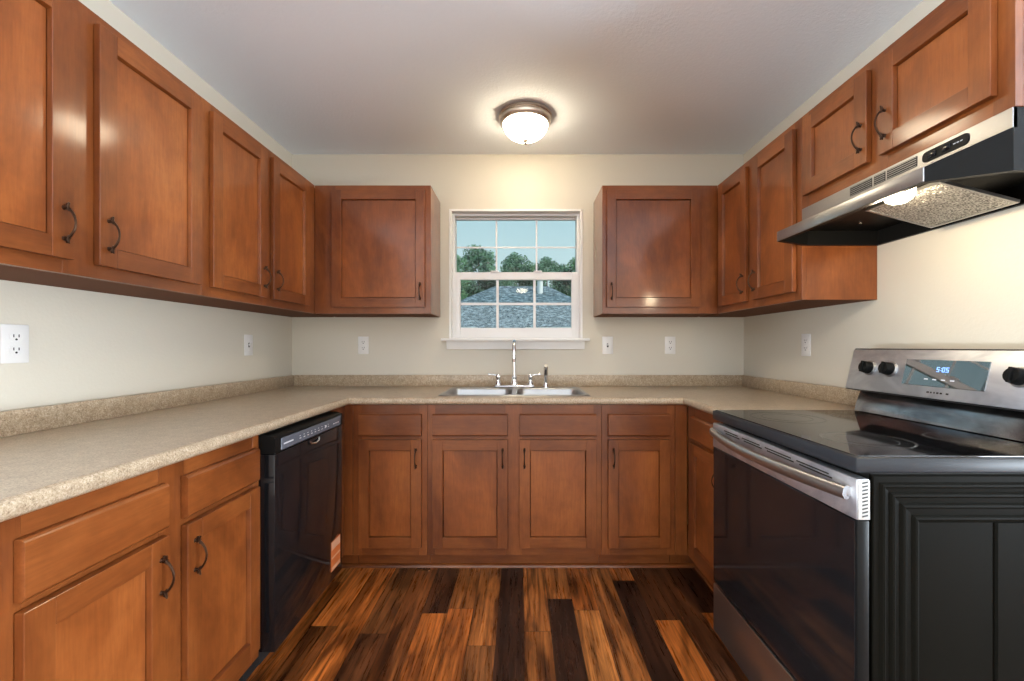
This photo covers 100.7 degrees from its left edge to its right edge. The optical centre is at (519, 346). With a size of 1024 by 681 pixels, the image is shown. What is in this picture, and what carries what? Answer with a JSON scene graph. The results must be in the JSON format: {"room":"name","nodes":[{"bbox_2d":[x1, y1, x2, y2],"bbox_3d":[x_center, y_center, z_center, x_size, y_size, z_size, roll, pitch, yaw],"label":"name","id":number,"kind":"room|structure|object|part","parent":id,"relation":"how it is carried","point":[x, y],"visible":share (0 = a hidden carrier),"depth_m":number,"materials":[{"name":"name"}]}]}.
{"room":"kitchen","nodes":[
{"label":"kitchen","id":0,"kind":"room"},
{"bbox_2d":[0,0,291,410],"bbox_3d":[-1.576,-0.047,1.690,0.140,2.444,2.220,0,0,0],"label":"wall","id":1,"kind":"structure","parent":0,"point":[84,345],"depth_m":1.65,"materials":[{"name":"beige paint"}]},
{"bbox_2d":[0,324,28,363],"bbox_3d":[-1.502,-0.008,1.262,0.008,0.115,0.070,0,0,0],"label":"wall outlet","id":2,"kind":"object","parent":1,"relation":"attached to","point":[14,339],"visible":1,"depth_m":1.26,"materials":[{"name":"white plastic"}]},
{"bbox_2d":[9,332,22,341],"bbox_3d":[-1.499,-0.028,1.262,0.003,0.028,0.034,0,0,0],"label":"receptacle","id":3,"kind":"object","parent":2,"relation":"attached to","point":[13,336],"depth_m":1.26,"materials":[{"name":"white plastic"}]},
{"bbox_2d":[9,346,22,354],"bbox_3d":[-1.499,0.011,1.262,0.003,0.028,0.034,0,0,0],"label":"receptacle","id":4,"kind":"object","parent":2,"relation":"attached to","point":[13,350],"depth_m":1.26,"materials":[{"name":"white plastic"}]},
{"bbox_2d":[0,0,201,295],"bbox_3d":[-1.329,-0.571,1.150,0.347,0.755,0.913,0,0,0],"label":"upper cabinet","id":5,"kind":"object","parent":1,"relation":"attached to","point":[101,143],"visible":1,"depth_m":1.20,"materials":[{"name":"brown wood"}]},
{"bbox_3d":[-1.203,-0.573,0.937,0.004,0.568,0.274,0,0,0],"label":"door panel","id":6,"kind":"part","parent":5,"relation":"part of","materials":[{"name":"brown wood"}]},
{"bbox_3d":[-1.198,-0.573,0.937,0.018,0.684,0.388,0,0,0],"label":"door","id":7,"kind":"part","parent":5,"relation":"part of","materials":[{"name":"brown wood"}]},
{"bbox_3d":[-1.173,-0.322,1.105,0.034,0.108,0.013,0,0,0],"label":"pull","id":8,"kind":"part","parent":5,"relation":"part of","materials":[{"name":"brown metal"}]},
{"bbox_3d":[-1.173,-0.322,1.226,0.034,0.108,0.013,0,0,0],"label":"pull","id":9,"kind":"part","parent":5,"relation":"part of","materials":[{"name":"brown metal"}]},
{"bbox_3d":[-1.198,-0.573,1.394,0.018,0.684,0.388,0,0,0],"label":"door","id":10,"kind":"part","parent":5,"relation":"part of","materials":[{"name":"brown wood"}]},
{"bbox_3d":[-1.203,-0.573,1.394,0.004,0.568,0.274,0,0,0],"label":"door panel","id":11,"kind":"part","parent":5,"relation":"part of","materials":[{"name":"brown wood"}]},
{"bbox_2d":[131,97,331,316],"bbox_3d":[-1.329,-0.571,2.201,0.347,0.755,1.187,0,0,0],"label":"upper cabinet","id":12,"kind":"object","parent":1,"relation":"attached to","point":[258,212],"visible":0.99,"depth_m":1.92,"materials":[{"name":"brown wood"}]},
{"bbox_3d":[-1.198,-0.573,1.821,0.018,0.684,0.351,0,0,0],"label":"door","id":13,"kind":"part","parent":12,"relation":"part of","materials":[{"name":"brown wood"}]},
{"bbox_3d":[-1.203,-0.573,1.821,0.004,0.568,0.237,0,0,0],"label":"door panel","id":14,"kind":"part","parent":12,"relation":"part of","materials":[{"name":"brown wood"}]},
{"bbox_3d":[-1.218,-0.571,2.051,0.019,0.754,0.887,0,0,0],"label":"frame","id":15,"kind":"part","parent":12,"relation":"part of","materials":[{"name":"brown wood"}]},
{"bbox_3d":[-1.173,-0.322,1.971,0.034,0.108,0.013,0,0,0],"label":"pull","id":16,"kind":"part","parent":12,"relation":"part of","materials":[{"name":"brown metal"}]},
{"bbox_3d":[-1.173,-0.322,2.075,0.034,0.108,0.013,0,0,0],"label":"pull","id":17,"kind":"part","parent":12,"relation":"part of","materials":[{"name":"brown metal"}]},
{"bbox_3d":[-1.198,-0.573,2.224,0.018,0.684,0.351,0,0,0],"label":"door","id":18,"kind":"part","parent":12,"relation":"part of","materials":[{"name":"brown wood"}]},
{"bbox_3d":[-1.203,-0.573,2.224,0.004,0.568,0.237,0,0,0],"label":"door panel","id":19,"kind":"part","parent":12,"relation":"part of","materials":[{"name":"brown wood"}]},
{"bbox_2d":[244,335,252,355],"bbox_3d":[-1.496,-0.008,2.347,0.019,0.115,0.070,0,0,0],"label":"electrical outlet","id":20,"kind":"object","parent":1,"relation":"attached to","point":[248,339],"visible":1,"depth_m":2.34,"materials":[{"name":"white plastic"}]},
{"bbox_2d":[246,524,748,680],"bbox_3d":[0.000,1.225,-0.630,8.400,0.100,7.140,0,0,0],"label":"floor","id":21,"kind":"structure","parent":0,"point":[368,624],"depth_m":1.77,"materials":[{"name":"brown wood"}]},
{"bbox_2d":[0,435,259,680],"bbox_3d":[-1.179,0.738,1.095,0.646,0.874,0.759,0,0,0],"label":"base cabinet","id":22,"kind":"object","parent":21,"relation":"on","point":[154,575],"visible":0.94,"depth_m":1.01,"materials":[{"name":"brown wood"}]},
{"bbox_3d":[-0.898,0.404,0.918,0.018,0.114,0.317,0,0,0],"label":"drawer","id":23,"kind":"part","parent":22,"relation":"part of","materials":[{"name":"brown wood"}]},
{"bbox_3d":[-0.898,0.756,0.918,0.018,0.555,0.317,0,0,0],"label":"door","id":24,"kind":"part","parent":22,"relation":"part of","materials":[{"name":"brown wood"}]},
{"bbox_3d":[-0.903,0.756,0.918,0.004,0.439,0.203,0,0,0],"label":"door panel","id":25,"kind":"part","parent":22,"relation":"part of","materials":[{"name":"brown wood"}]},
{"bbox_3d":[-0.873,0.571,1.051,0.034,0.108,0.013,0,0,0],"label":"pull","id":26,"kind":"part","parent":22,"relation":"part of","materials":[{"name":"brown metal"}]},
{"bbox_3d":[-0.873,0.571,1.161,0.034,0.108,0.013,0,0,0],"label":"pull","id":27,"kind":"part","parent":22,"relation":"part of","materials":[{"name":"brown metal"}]},
{"bbox_3d":[-0.898,0.404,1.294,0.018,0.114,0.317,0,0,0],"label":"drawer","id":28,"kind":"part","parent":22,"relation":"part of","materials":[{"name":"brown wood"}]},
{"bbox_3d":[-0.898,0.756,1.294,0.018,0.555,0.317,0,0,0],"label":"door","id":29,"kind":"part","parent":22,"relation":"part of","materials":[{"name":"brown wood"}]},
{"bbox_3d":[-0.903,0.756,1.294,0.004,0.439,0.203,0,0,0],"label":"door panel","id":30,"kind":"part","parent":22,"relation":"part of","materials":[{"name":"brown wood"}]},
{"bbox_2d":[239,411,342,680],"bbox_3d":[-1.161,0.742,1.758,0.636,0.866,0.559,0,0,0],"label":"dishwasher","id":31,"kind":"object","parent":21,"relation":"on","point":[300,482],"visible":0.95,"depth_m":1.62,"materials":[{"name":"black metal"}]},
{"bbox_3d":[-0.974,1.126,1.758,0.020,0.098,0.559,0,0,0],"label":"toe plate","id":32,"kind":"part","parent":31,"relation":"part of","materials":[{"name":"black"}]},
{"bbox_3d":[-0.883,0.723,1.758,0.055,0.689,0.559,0,0,0],"label":"door","id":33,"kind":"part","parent":31,"relation":"part of","materials":[{"name":"black metal"}]},
{"bbox_3d":[-0.882,0.344,1.758,0.058,0.065,0.559,0,0,0],"label":"control panel","id":34,"kind":"part","parent":31,"relation":"part of","materials":[{"name":"black plastic"}]},
{"bbox_2d":[331,405,430,562],"bbox_3d":[-0.736,0.738,2.421,0.515,0.874,0.751,0,0,0],"label":"base cabinet","id":35,"kind":"object","parent":21,"relation":"on","point":[385,447],"visible":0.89,"depth_m":2.18,"materials":[{"name":"brown wood"}]},
{"bbox_3d":[-0.667,0.404,2.179,0.321,0.114,0.018,0,0,0],"label":"drawer","id":36,"kind":"part","parent":35,"relation":"part of","materials":[{"name":"brown wood"}]},
{"bbox_3d":[-0.667,0.756,2.179,0.321,0.555,0.018,0,0,0],"label":"door","id":37,"kind":"part","parent":35,"relation":"part of","materials":[{"name":"brown wood"}]},
{"bbox_3d":[-0.667,0.756,2.184,0.207,0.439,0.004,0,0,0],"label":"door panel","id":38,"kind":"part","parent":35,"relation":"part of","materials":[{"name":"brown wood"}]},
{"bbox_3d":[-0.533,0.571,2.154,0.013,0.108,0.034,0,0,0],"label":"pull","id":39,"kind":"part","parent":35,"relation":"part of","materials":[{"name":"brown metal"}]},
{"bbox_2d":[428,405,600,562],"bbox_3d":[-0.029,0.738,2.466,0.897,0.874,0.659,0,0,0],"label":"base cabinet","id":40,"kind":"object","parent":21,"relation":"on","point":[507,483],"visible":0.94,"depth_m":2.18,"materials":[{"name":"brown wood"}]},
{"bbox_2d":[0,375,859,521],"bbox_3d":[-0.014,0.243,1.749,2.979,0.112,2.098,0,0,0],"label":"countertop","id":41,"kind":"structure","parent":40,"relation":"on","point":[50,454],"depth_m":1.70,"materials":[{"name":"laminate"}]},
{"bbox_2d":[438,387,590,395],"bbox_3d":[-0.030,0.351,2.455,0.811,0.192,0.470,0,0,0],"label":"sink","id":42,"kind":"object","parent":41,"relation":"in","point":[453,391],"visible":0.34,"depth_m":2.58,"materials":[{"name":"grey metal"}]},
{"bbox_2d":[542,364,549,387],"bbox_3d":[0.160,0.182,2.631,0.047,0.145,0.055,0,0,0],"label":"sprayer","id":43,"kind":"object","parent":42,"relation":"on","point":[545,384],"visible":1,"depth_m":2.62,"materials":[{"name":"silver metal"}]},
{"bbox_2d":[488,339,540,387],"bbox_3d":[-0.035,0.106,2.569,0.330,0.298,0.179,0,0,0],"label":"faucet","id":44,"kind":"object","parent":41,"relation":"on","point":[514,383],"visible":1,"depth_m":2.62,"materials":[{"name":"silver metal"}]},
{"bbox_3d":[-0.157,0.202,2.635,0.087,0.075,0.044,0,0,0],"label":"lever handle","id":45,"kind":"part","parent":44,"relation":"part of","materials":[{"name":"silver metal"}]},
{"bbox_3d":[-0.035,0.098,2.569,0.048,0.282,0.179,0,0,0],"label":"spout","id":46,"kind":"part","parent":44,"relation":"part of","materials":[{"name":"silver metal"}]},
{"bbox_3d":[-0.035,0.246,2.635,0.250,0.018,0.048,0,0,0],"label":"plate","id":47,"kind":"part","parent":44,"relation":"part of","materials":[{"name":"silver metal"}]},
{"bbox_3d":[0.086,0.202,2.635,0.086,0.075,0.044,0,0,0],"label":"lever handle","id":48,"kind":"part","parent":44,"relation":"part of","materials":[{"name":"silver metal"}]},
{"bbox_3d":[-0.256,0.404,2.179,0.386,0.114,0.018,0,0,0],"label":"false drawer","id":49,"kind":"part","parent":40,"relation":"part of","materials":[{"name":"brown wood"}]},
{"bbox_3d":[-0.256,0.756,2.179,0.386,0.555,0.018,0,0,0],"label":"door","id":50,"kind":"part","parent":40,"relation":"part of","materials":[{"name":"brown wood"}]},
{"bbox_3d":[-0.256,0.756,2.184,0.272,0.439,0.004,0,0,0],"label":"door panel","id":51,"kind":"part","parent":40,"relation":"part of","materials":[{"name":"brown wood"}]},
{"bbox_3d":[0.195,0.404,2.179,0.394,0.114,0.018,0,0,0],"label":"false drawer","id":52,"kind":"part","parent":40,"relation":"part of","materials":[{"name":"brown wood"}]},
{"bbox_3d":[0.195,0.756,2.184,0.279,0.439,0.004,0,0,0],"label":"door panel","id":53,"kind":"part","parent":40,"relation":"part of","materials":[{"name":"brown wood"}]},
{"bbox_3d":[0.195,0.756,2.179,0.394,0.555,0.018,0,0,0],"label":"door","id":54,"kind":"part","parent":40,"relation":"part of","materials":[{"name":"brown wood"}]},
{"bbox_2d":[342,563,693,567],"bbox_3d":[-0.019,1.166,2.257,1.880,0.018,0.017,0,0,0],"label":"trim","id":55,"kind":"structure","parent":21,"relation":"on","point":[344,565],"depth_m":2.25,"materials":[{"name":"brown wood"}]},
{"bbox_2d":[598,405,694,565],"bbox_3d":[0.688,0.738,2.466,0.535,0.874,0.659,0,0,0],"label":"base cabinet","id":56,"kind":"object","parent":21,"relation":"on","point":[644,447],"visible":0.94,"depth_m":2.18,"materials":[{"name":"brown wood"}]},
{"bbox_3d":[0.478,0.571,2.154,0.013,0.108,0.034,0,0,0],"label":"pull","id":57,"kind":"part","parent":56,"relation":"part of","materials":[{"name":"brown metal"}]},
{"bbox_3d":[0.612,0.404,2.179,0.318,0.114,0.018,0,0,0],"label":"drawer","id":58,"kind":"part","parent":56,"relation":"part of","materials":[{"name":"brown wood"}]},
{"bbox_3d":[0.612,0.756,2.184,0.204,0.439,0.004,0,0,0],"label":"door panel","id":59,"kind":"part","parent":56,"relation":"part of","materials":[{"name":"brown wood"}]},
{"bbox_3d":[0.612,0.756,2.179,0.318,0.555,0.018,0,0,0],"label":"door","id":60,"kind":"part","parent":56,"relation":"part of","materials":[{"name":"brown wood"}]},
{"bbox_2d":[694,565,713,592],"bbox_3d":[0.933,1.166,1.994,0.017,0.018,0.511,0,0,0],"label":"trim","id":61,"kind":"structure","parent":21,"relation":"on","point":[704,578],"depth_m":2.13,"materials":[{"name":"brown wood"}]},
{"bbox_2d":[688,406,722,586],"bbox_3d":[1.143,0.738,1.963,0.661,0.874,0.449,0,0,0],"label":"base cabinet","id":62,"kind":"object","parent":21,"relation":"on","point":[700,441],"visible":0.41,"depth_m":2.01,"materials":[{"name":"brown wood"}]},
{"bbox_3d":[0.855,0.404,1.946,0.018,0.114,0.342,0,0,0],"label":"drawer","id":63,"kind":"part","parent":62,"relation":"part of","materials":[{"name":"brown wood"}]},
{"bbox_3d":[0.855,0.756,1.946,0.018,0.555,0.342,0,0,0],"label":"door","id":64,"kind":"part","parent":62,"relation":"part of","materials":[{"name":"brown wood"}]},
{"bbox_3d":[0.860,0.756,1.946,0.004,0.439,0.228,0,0,0],"label":"door panel","id":65,"kind":"part","parent":62,"relation":"part of","materials":[{"name":"brown wood"}]},
{"bbox_2d":[709,348,1023,680],"bbox_3d":[1.091,0.592,1.355,0.742,1.167,0.741,0,0,0],"label":"range","id":66,"kind":"object","parent":21,"relation":"on","point":[881,539],"visible":1,"depth_m":1.09,"materials":[{"name":"black metal"}]},
{"bbox_3d":[0.800,1.054,1.357,0.030,0.190,0.734,0,0,0],"label":"storage drawer","id":67,"kind":"part","parent":66,"relation":"part of","materials":[{"name":"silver metal"}]},
{"bbox_3d":[0.753,0.344,1.355,0.067,0.037,0.708,0,0,0],"label":"oven handle","id":68,"kind":"part","parent":66,"relation":"part of","materials":[{"name":"silver metal"}]},
{"bbox_3d":[0.786,0.675,1.356,0.004,0.536,0.724,0,0,0],"label":"door glass","id":69,"kind":"part","parent":66,"relation":"part of","materials":[{"name":"black glass"}]},
{"bbox_3d":[0.799,0.357,1.356,0.030,0.097,0.738,0,0,0],"label":"door rail","id":70,"kind":"part","parent":66,"relation":"part of","materials":[{"name":"silver metal"}]},
{"bbox_3d":[0.800,0.677,1.356,0.028,0.543,0.736,0,0,0],"label":"oven door","id":71,"kind":"part","parent":66,"relation":"part of","materials":[{"name":"black glass"}]},
{"bbox_3d":[1.308,0.079,1.608,0.043,0.051,0.048,0,0,0],"label":"control knob","id":72,"kind":"part","parent":66,"relation":"part of","materials":[{"name":"black plastic"}]},
{"bbox_2d":[713,410,1023,472],"bbox_3d":[1.093,0.276,1.356,0.623,0.039,0.740,0,0,0],"label":"cooktop","id":73,"kind":"object","parent":66,"relation":"in","point":[859,441],"depth_m":1.17,"materials":[{"name":"black glass"}]},
{"bbox_3d":[1.308,0.079,1.518,0.043,0.051,0.048,0,0,0],"label":"control knob","id":74,"kind":"part","parent":66,"relation":"part of","materials":[{"name":"black plastic"}]},
{"bbox_3d":[1.140,0.718,0.995,0.630,0.834,0.015,0,0,0],"label":"panel","id":75,"kind":"part","parent":66,"relation":"part of","materials":[{"name":"black metal"}]},
{"bbox_3d":[1.308,0.079,1.122,0.043,0.051,0.048,0,0,0],"label":"control knob","id":76,"kind":"part","parent":66,"relation":"part of","materials":[{"name":"black plastic"}]},
{"bbox_2d":[109,0,922,153],"bbox_3d":[0.000,-1.344,-0.630,8.400,0.150,7.140,0,0,0],"label":"ceiling","id":77,"kind":"structure","parent":0,"point":[317,76],"depth_m":1.91,"materials":[{"name":"white paint"}]},
{"bbox_2d":[499,101,551,144],"bbox_3d":[0.030,-1.189,2.335,0.294,0.158,0.294,0,0,0],"label":"ceiling light","id":78,"kind":"object","parent":77,"relation":"attached to","point":[525,122],"visible":1,"depth_m":2.25,"materials":[{"name":"white glass"}]},
{"bbox_2d":[292,154,743,523],"bbox_3d":[-0.014,-0.047,2.870,3.263,2.444,0.140,0,0,0],"label":"wall","id":79,"kind":"structure","parent":0,"point":[320,345],"depth_m":2.80,"materials":[{"name":"beige paint"}]},
{"bbox_2d":[358,337,368,353],"bbox_3d":[-1.033,-0.008,2.796,0.070,0.115,0.008,0,0,0],"label":"wall outlet","id":80,"kind":"object","parent":79,"relation":"attached to","point":[363,342],"visible":1,"depth_m":2.79,"materials":[{"name":"white plastic"}]},
{"bbox_2d":[315,185,439,316],"bbox_3d":[-0.866,-0.571,2.619,0.684,0.755,0.355,0,0,0],"label":"upper cabinet","id":81,"kind":"object","parent":79,"relation":"attached to","point":[377,247],"visible":1,"depth_m":2.49,"materials":[{"name":"brown wood"}]},
{"bbox_3d":[-0.828,-0.573,2.484,0.542,0.684,0.018,0,0,0],"label":"door","id":82,"kind":"part","parent":81,"relation":"part of","materials":[{"name":"brown wood"}]},
{"bbox_3d":[-0.828,-0.573,2.489,0.427,0.568,0.004,0,0,0],"label":"door panel","id":83,"kind":"part","parent":81,"relation":"part of","materials":[{"name":"brown wood"}]},
{"bbox_2d":[0,375,859,437],"bbox_3d":[-0.014,0.224,1.749,2.979,0.074,2.098,0,0,0],"label":"backsplash","id":84,"kind":"structure","parent":79,"relation":"attached to","point":[32,419],"depth_m":2.27,"materials":[{"name":"laminate"}]},
{"bbox_2d":[441,338,589,348],"bbox_3d":[-0.030,-0.018,2.800,0.970,0.072,0.100,0,0,0],"label":"trim","id":85,"kind":"structure","parent":79,"relation":"attached to","point":[451,343],"depth_m":2.77,"materials":[{"name":"white wood"}]},
{"bbox_2d":[449,209,582,337],"bbox_3d":[-0.028,-0.478,2.860,0.881,0.858,0.131,0,0,0],"label":"window","id":86,"kind":"structure","parent":79,"relation":"in","point":[455,330],"depth_m":2.85,"materials":[{"name":"white"}]},
{"bbox_3d":[-0.027,-0.669,2.900,0.826,0.421,0.026,0,0,0],"label":"sash","id":87,"kind":"part","parent":86,"relation":"part of","materials":[{"name":"white plastic"}]},
{"bbox_2d":[456,220,575,270],"bbox_3d":[-0.024,-0.676,2.896,0.820,0.375,0.005,0,0,0],"label":"grille","id":88,"kind":"object","parent":86,"relation":"attached to","point":[496,247],"depth_m":2.89,"materials":[{"name":"white plastic"}]},
{"bbox_3d":[-0.028,-0.285,2.868,0.825,0.430,0.026,0,0,0],"label":"sash","id":89,"kind":"part","parent":86,"relation":"part of","materials":[{"name":"white plastic"}]},
{"bbox_2d":[461,280,570,327],"bbox_3d":[-0.027,-0.287,2.864,0.748,0.324,0.005,0,0,0],"label":"grille","id":90,"kind":"object","parent":86,"relation":"attached to","point":[497,303],"depth_m":2.86,"materials":[{"name":"white plastic"}]},
{"bbox_2d":[602,337,612,353],"bbox_3d":[0.578,-0.008,2.790,0.070,0.115,0.019,0,0,0],"label":"light switch","id":91,"kind":"object","parent":79,"relation":"attached to","point":[607,342],"visible":1,"depth_m":2.79,"materials":[{"name":"white plastic"}]},
{"bbox_2d":[593,185,717,316],"bbox_3d":[0.824,-0.571,2.619,0.679,0.755,0.355,0,0,0],"label":"upper cabinet","id":92,"kind":"object","parent":79,"relation":"attached to","point":[655,247],"visible":1,"depth_m":2.49,"materials":[{"name":"brown wood"}]},
{"bbox_3d":[0.780,-0.573,2.484,0.545,0.684,0.018,0,0,0],"label":"door","id":93,"kind":"part","parent":92,"relation":"part of","materials":[{"name":"brown wood"}]},
{"bbox_3d":[0.780,-0.573,2.489,0.431,0.568,0.004,0,0,0],"label":"door panel","id":94,"kind":"part","parent":92,"relation":"part of","materials":[{"name":"brown wood"}]},
{"bbox_2d":[665,337,674,353],"bbox_3d":[0.991,-0.008,2.796,0.070,0.115,0.008,0,0,0],"label":"wall outlet","id":95,"kind":"object","parent":79,"relation":"attached to","point":[669,341],"visible":1,"depth_m":2.79,"materials":[{"name":"white plastic"}]},
{"bbox_2d":[744,0,1023,387],"bbox_3d":[1.547,-0.047,1.840,0.140,2.444,1.920,0,0,0],"label":"wall","id":96,"kind":"structure","parent":0,"point":[960,285],"depth_m":1.60,"materials":[{"name":"beige paint"}]},
{"bbox_2d":[701,117,876,316],"bbox_3d":[1.292,-0.571,2.272,0.364,0.755,1.044,0,0,0],"label":"upper cabinet","id":97,"kind":"object","parent":96,"relation":"attached to","point":[758,274],"visible":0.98,"depth_m":1.93,"materials":[{"name":"brown wood"}]},
{"bbox_3d":[1.158,-0.573,2.303,0.004,0.568,0.184,0,0,0],"label":"door panel","id":98,"kind":"part","parent":97,"relation":"part of","materials":[{"name":"brown wood"}]},
{"bbox_3d":[1.153,-0.573,2.303,0.018,0.684,0.298,0,0,0],"label":"door","id":99,"kind":"part","parent":97,"relation":"part of","materials":[{"name":"brown wood"}]},
{"bbox_3d":[1.128,-0.322,2.180,0.034,0.108,0.013,0,0,0],"label":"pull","id":100,"kind":"part","parent":97,"relation":"part of","materials":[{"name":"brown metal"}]},
{"bbox_3d":[1.128,-0.322,2.070,0.034,0.108,0.013,0,0,0],"label":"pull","id":101,"kind":"part","parent":97,"relation":"part of","materials":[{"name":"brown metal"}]},
{"bbox_3d":[1.173,-0.571,2.123,0.019,0.754,0.744,0,0,0],"label":"frame","id":102,"kind":"part","parent":97,"relation":"part of","materials":[{"name":"brown wood"}]},
{"bbox_3d":[1.158,-0.573,1.940,0.004,0.568,0.199,0,0,0],"label":"door panel","id":103,"kind":"part","parent":97,"relation":"part of","materials":[{"name":"brown wood"}]},
{"bbox_3d":[1.153,-0.573,1.940,0.018,0.684,0.313,0,0,0],"label":"door","id":104,"kind":"part","parent":97,"relation":"part of","materials":[{"name":"brown wood"}]},
{"bbox_2d":[801,334,810,355],"bbox_3d":[1.473,-0.008,2.185,0.008,0.115,0.070,0,0,0],"label":"wall outlet","id":105,"kind":"object","parent":96,"relation":"attached to","point":[805,338],"visible":1,"depth_m":2.18,"materials":[{"name":"white plastic"}]},
{"bbox_2d":[777,107,1023,245],"bbox_3d":[1.246,-0.482,1.373,0.457,0.165,0.748,0,0,0],"label":"range hood","id":106,"kind":"object","parent":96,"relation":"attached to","point":[977,171],"visible":1,"depth_m":1.25,"materials":[{"name":"silver metal"}]},
{"bbox_2d":[850,178,871,195],"bbox_3d":[1.161,-0.542,1.444,0.003,0.030,0.092,0,0,0],"label":"vent grille","id":107,"kind":"object","parent":106,"relation":"attached to","point":[865,185],"depth_m":1.44,"materials":[{"name":"silver metal"}]},
{"bbox_2d":[874,171,884,185],"bbox_3d":[1.161,-0.542,1.368,0.003,0.030,0.042,0,0,0],"label":"vent grille","id":108,"kind":"object","parent":106,"relation":"attached to","point":[879,178],"depth_m":1.37,"materials":[{"name":"silver metal"}]},
{"bbox_2d":[887,156,916,179],"bbox_3d":[1.161,-0.542,1.290,0.003,0.030,0.101,0,0,0],"label":"vent grille","id":109,"kind":"object","parent":106,"relation":"attached to","point":[908,165],"depth_m":1.29,"materials":[{"name":"silver metal"}]},
{"bbox_2d":[802,0,1023,208],"bbox_3d":[1.292,-0.757,1.373,0.364,0.383,0.752,0,0,0],"label":"upper cabinet","id":110,"kind":"object","parent":96,"relation":"attached to","point":[961,66],"visible":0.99,"depth_m":1.23,"materials":[{"name":"brown wood"}]},
{"bbox_3d":[1.158,-0.762,1.561,0.004,0.189,0.204,0,0,0],"label":"door panel","id":111,"kind":"part","parent":110,"relation":"part of","materials":[{"name":"brown wood"}]},
{"bbox_3d":[1.153,-0.762,1.561,0.018,0.305,0.318,0,0,0],"label":"door","id":112,"kind":"part","parent":110,"relation":"part of","materials":[{"name":"brown wood"}]},
{"bbox_3d":[1.128,-0.701,1.424,0.034,0.108,0.013,0,0,0],"label":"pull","id":113,"kind":"part","parent":110,"relation":"part of","materials":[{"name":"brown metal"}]},
{"bbox_3d":[1.128,-0.701,1.329,0.034,0.108,0.013,0,0,0],"label":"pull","id":114,"kind":"part","parent":110,"relation":"part of","materials":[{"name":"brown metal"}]},
{"bbox_3d":[1.158,-0.762,1.193,0.004,0.189,0.210,0,0,0],"label":"door panel","id":115,"kind":"part","parent":110,"relation":"part of","materials":[{"name":"brown wood"}]},
{"bbox_3d":[1.153,-0.762,1.193,0.018,0.305,0.324,0,0,0],"label":"door","id":116,"kind":"part","parent":110,"relation":"part of","materials":[{"name":"brown wood"}]},
{"label":"outside","id":117,"kind":"structure","parent":0,"visible":0},
{"bbox_3d":[0.000,2.375,46.600,120.000,0.200,86.800,0,0,0],"label":"ground","id":118,"kind":"structure","parent":117,"visible":0},
{"bbox_2d":[457,255,468,299],"bbox_3d":[-3.752,-1.599,25.044,1.648,7.750,1.806,0,0,0],"label":"tree","id":119,"kind":"object","parent":118,"relation":"on","point":[462,263],"visible":0.28,"depth_m":24.75,"materials":[{"name":"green plant"}]},
{"bbox_2d":[459,244,502,298],"bbox_3d":[-2.836,-2.501,30.027,3.310,9.558,3.326,0,0,0],"label":"tree","id":120,"kind":"object","parent":118,"relation":"on","point":[475,256],"visible":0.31,"depth_m":29.62,"materials":[{"name":"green plant"}]},
{"bbox_2d":[466,270,502,296],"bbox_3d":[-2.159,-1.241,27.007,3.444,7.370,3.218,0,0,0],"label":"shrub","id":121,"kind":"object","parent":118,"relation":"on","point":[484,284],"visible":0.12,"depth_m":26.72,"materials":[{"name":"green plant"}]},
{"bbox_2d":[461,280,570,327],"bbox_3d":[-0.100,-0.115,16.150,9.800,4.780,9.700,0,0,0],"label":"house","id":122,"kind":"structure","parent":118,"relation":"on","point":[472,316],"depth_m":13.49,"materials":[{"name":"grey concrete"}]},
{"bbox_2d":[499,252,532,285],"bbox_3d":[-0.406,-2.764,34.920,3.600,10.084,3.537,0,0,0],"label":"tree","id":123,"kind":"object","parent":118,"relation":"on","point":[509,265],"visible":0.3,"depth_m":34.43,"materials":[{"name":"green plant"}]},
{"bbox_2d":[516,269,545,285],"bbox_3d":[0.418,-0.877,22.573,2.296,6.510,2.620,0,0,0],"label":"shrub","id":124,"kind":"object","parent":118,"relation":"on","point":[520,282],"visible":0.05,"depth_m":22.45,"materials":[{"name":"green plant"}]},
{"bbox_2d":[529,262,535,271],"bbox_3d":[1.205,-3.033,42.015,2.579,10.619,2.610,0,0,-44],"label":"tree","id":125,"kind":"object","parent":118,"relation":"on","point":[533,268],"visible":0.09,"depth_m":41.82,"materials":[{"name":"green plant"}]},
{"bbox_2d":[532,256,558,288],"bbox_3d":[2.439,-2.911,37.862,3.086,10.376,3.062,0,0,27],"label":"tree","id":126,"kind":"object","parent":118,"relation":"on","point":[545,265],"visible":0.33,"depth_m":37.67,"materials":[{"name":"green plant"}]},
{"bbox_2d":[552,263,565,281],"bbox_3d":[4.351,-3.197,43.959,2.362,10.947,2.587,0,0,21],"label":"tree","id":127,"kind":"object","parent":118,"relation":"on","point":[561,266],"visible":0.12,"depth_m":43.79,"materials":[{"name":"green plant"}]},
{"bbox_2d":[553,267,574,296],"bbox_3d":[3.149,-1.385,27.047,3.516,7.520,3.221,0,0,0],"label":"shrub","id":128,"kind":"object","parent":118,"relation":"on","point":[563,286],"visible":0.08,"depth_m":26.62,"materials":[{"name":"green plant"}]},
{"bbox_2d":[563,257,574,293],"bbox_3d":[4.274,-2.167,31.002,2.725,8.887,2.715,0,0,0],"label":"tree","id":129,"kind":"object","parent":118,"relation":"on","point":[572,261],"visible":0.06,"depth_m":30.86,"materials":[{"name":"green plant"}]}
]}

